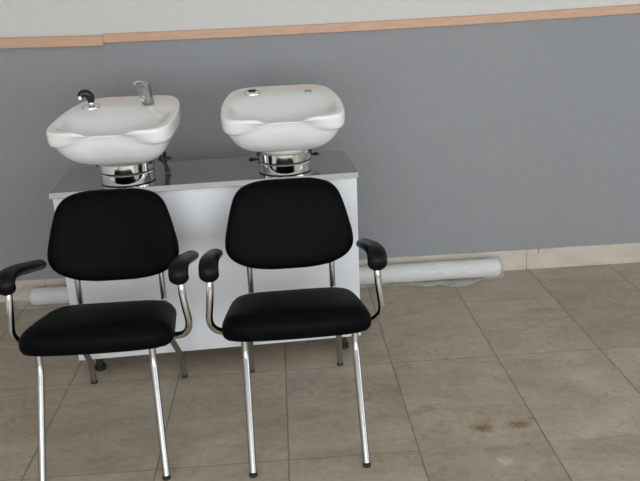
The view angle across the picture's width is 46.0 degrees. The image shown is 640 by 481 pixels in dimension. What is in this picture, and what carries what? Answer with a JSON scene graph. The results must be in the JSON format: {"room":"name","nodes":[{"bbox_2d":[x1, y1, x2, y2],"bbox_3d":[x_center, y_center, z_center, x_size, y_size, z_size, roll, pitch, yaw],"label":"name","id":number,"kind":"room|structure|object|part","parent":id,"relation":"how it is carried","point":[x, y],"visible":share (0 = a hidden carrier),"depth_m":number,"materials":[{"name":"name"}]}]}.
{"room":"salon","nodes":[
{"label":"salon","id":0,"kind":"room"},
{"bbox_2d":[0,0,639,279],"bbox_3d":[0.478,-1.244,3.701,6.800,3.000,0.100,-3,19,-2],"label":"wall","id":1,"kind":"structure","parent":0,"point":[522,134],"depth_m":3.82,"materials":[{"name":"paint"}]},
{"bbox_2d":[0,35,103,48],"bbox_3d":[-1.923,-0.920,3.593,1.762,0.070,0.026,-3,19,-2],"label":"trim","id":2,"kind":"structure","parent":1,"relation":"attached to","point":[91,40],"depth_m":3.61,"materials":[{"name":"brown wood"}]},
{"bbox_2d":[0,242,639,301],"bbox_3d":[0.544,0.137,4.111,6.599,0.118,0.015,-3,19,-2],"label":"baseboard","id":3,"kind":"structure","parent":1,"relation":"attached to","point":[617,253],"depth_m":4.13,"materials":[{"name":"beige stone"}]},
{"bbox_2d":[102,4,639,42],"bbox_3d":[1.367,-1.138,3.732,4.838,0.092,0.014,-3,19,-2],"label":"trim","id":4,"kind":"structure","parent":1,"relation":"attached to","point":[622,9],"depth_m":3.69,"materials":[{"name":"brown wood"}]},
{"bbox_2d":[0,262,639,480],"bbox_3d":[0.713,1.129,1.518,6.800,0.100,5.774,-3,19,-2],"label":"floor","id":5,"kind":"structure","parent":0,"point":[527,374],"depth_m":2.95,"materials":[{"name":"tile"}]},
{"bbox_2d":[0,188,198,480],"bbox_3d":[-0.752,0.298,2.696,0.636,0.839,0.720,-3,19,-2],"label":"armchair","id":6,"kind":"object","parent":5,"relation":"on","point":[121,233],"visible":1,"depth_m":2.79,"materials":[{"name":"black metal"}]},
{"bbox_3d":[-1.047,0.110,2.655,0.068,0.122,0.394,-3,19,-2],"label":"armrest","id":7,"kind":"part","parent":6,"relation":"part of","materials":[{"name":"black plastic"}]},
{"bbox_3d":[-0.933,0.593,2.518,0.025,0.401,0.205,-4,19,-4],"label":"leg","id":8,"kind":"part","parent":6,"relation":"part of","materials":[{"name":"silver metal"}]},
{"bbox_3d":[-0.925,0.453,2.935,0.030,0.389,0.346,-6,19,-9],"label":"leg","id":9,"kind":"part","parent":6,"relation":"part of","materials":[{"name":"silver metal"}]},
{"bbox_3d":[-0.767,0.288,2.684,0.518,0.100,0.405,-3,19,-2],"label":"seat","id":10,"kind":"part","parent":6,"relation":"part of","materials":[{"name":"black leather"}]},
{"bbox_3d":[-0.778,-0.021,2.847,0.487,0.332,0.138,-3,19,-2],"label":"backrest","id":11,"kind":"part","parent":6,"relation":"part of","materials":[{"name":"black leather"}]},
{"bbox_3d":[-0.541,0.570,2.535,0.026,0.401,0.208,-7,19,-12],"label":"leg","id":12,"kind":"part","parent":6,"relation":"part of","materials":[{"name":"silver metal"}]},
{"bbox_3d":[-0.582,0.432,2.949,0.030,0.389,0.346,-1,19,4],"label":"leg","id":13,"kind":"part","parent":6,"relation":"part of","materials":[{"name":"silver metal"}]},
{"bbox_3d":[-0.480,0.075,2.679,0.068,0.122,0.394,-3,19,-2],"label":"armrest","id":14,"kind":"part","parent":6,"relation":"part of","materials":[{"name":"black plastic"}]},
{"bbox_2d":[49,150,360,370],"bbox_3d":[-0.460,0.082,3.339,1.224,0.806,0.443,-4,19,-5],"label":"base cabinet","id":15,"kind":"object","parent":5,"relation":"on","point":[198,195],"visible":0.44,"depth_m":3.13,"materials":[{"name":"white laminate"}]},
{"bbox_2d":[49,150,357,198],"bbox_3d":[-0.476,-0.288,3.213,1.224,0.022,0.443,-4,19,-5],"label":"countertop","id":16,"kind":"structure","parent":15,"relation":"on","point":[328,165],"depth_m":3.12,"materials":[{"name":"laminate"}]},
{"bbox_2d":[46,81,180,185],"bbox_3d":[-0.795,-0.432,3.029,0.478,0.390,0.520,-2,19,1],"label":"basin","id":17,"kind":"object","parent":16,"relation":"in","point":[123,137],"visible":1,"depth_m":2.98,"materials":[{"name":"white ceramic"}]},
{"bbox_2d":[77,89,94,104],"bbox_3d":[-0.953,-0.584,3.071,0.067,0.064,0.035,-8,20,-17],"label":"shower","id":18,"kind":"object","parent":17,"relation":"on","point":[87,94],"visible":1,"depth_m":3.06,"materials":[{"name":"black plastic"}]},
{"bbox_3d":[-0.794,-0.426,3.039,0.478,0.184,0.522,-2,25,1],"label":"bowl","id":19,"kind":"part","parent":17,"relation":"part of","materials":[{"name":"white ceramic"}]},
{"bbox_2d":[133,81,153,103],"bbox_3d":[-0.716,-0.601,3.062,0.066,0.099,0.093,-3,19,-2],"label":"mixer tap","id":20,"kind":"object","parent":17,"relation":"on","point":[144,89],"depth_m":3.05,"materials":[{"name":"silver metal"}]},
{"bbox_2d":[220,84,344,174],"bbox_3d":[-0.152,-0.447,3.098,0.486,0.318,0.520,-4,19,-4],"label":"basin","id":21,"kind":"object","parent":16,"relation":"in","point":[283,124],"visible":1,"depth_m":3.04,"materials":[{"name":"white ceramic"}]},
{"bbox_2d":[29,258,501,304],"bbox_3d":[-0.299,0.229,3.963,2.570,0.110,0.212,-3,19,-2],"label":"roll","id":22,"kind":"object","parent":5,"relation":"on","point":[488,267],"visible":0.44,"depth_m":4.00,"materials":[{"name":"white plastic"}]},
{"bbox_2d":[198,177,386,477],"bbox_3d":[-0.089,0.258,2.723,0.636,0.839,0.747,-4,19,-4],"label":"armchair","id":23,"kind":"object","parent":5,"relation":"on","point":[285,223],"visible":1,"depth_m":2.83,"materials":[{"name":"black metal"}]},
{"bbox_3d":[-0.385,0.068,2.688,0.068,0.122,0.394,-4,19,-4],"label":"armrest","id":24,"kind":"part","parent":23,"relation":"part of","materials":[{"name":"black plastic"}]},
{"bbox_3d":[-0.240,0.554,2.542,0.027,0.402,0.232,-4,19,-4],"label":"leg","id":25,"kind":"part","parent":23,"relation":"part of","materials":[{"name":"silver metal"}]},
{"bbox_3d":[-0.268,0.411,2.970,0.030,0.389,0.346,-6,19,-10],"label":"leg","id":26,"kind":"part","parent":23,"relation":"part of","materials":[{"name":"silver metal"}]},
{"bbox_3d":[-0.122,-0.064,2.887,0.487,0.332,0.138,-4,19,-4],"label":"backrest","id":27,"kind":"part","parent":23,"relation":"part of","materials":[{"name":"black leather"}]},
{"bbox_3d":[-0.090,0.243,2.724,0.518,0.100,0.405,-4,19,-4],"label":"seat","id":28,"kind":"part","parent":23,"relation":"part of","materials":[{"name":"black leather"}]},
{"bbox_3d":[0.075,0.388,2.993,0.030,0.389,0.346,-2,19,2],"label":"leg","id":29,"kind":"part","parent":23,"relation":"part of","materials":[{"name":"silver metal"}]},
{"bbox_3d":[0.138,0.528,2.567,0.027,0.402,0.232,-4,19,-4],"label":"leg","id":30,"kind":"part","parent":23,"relation":"part of","materials":[{"name":"silver metal"}]},
{"bbox_3d":[0.180,0.030,2.725,0.068,0.122,0.394,-4,19,-4],"label":"armrest","id":31,"kind":"part","parent":23,"relation":"part of","materials":[{"name":"black plastic"}]}
]}

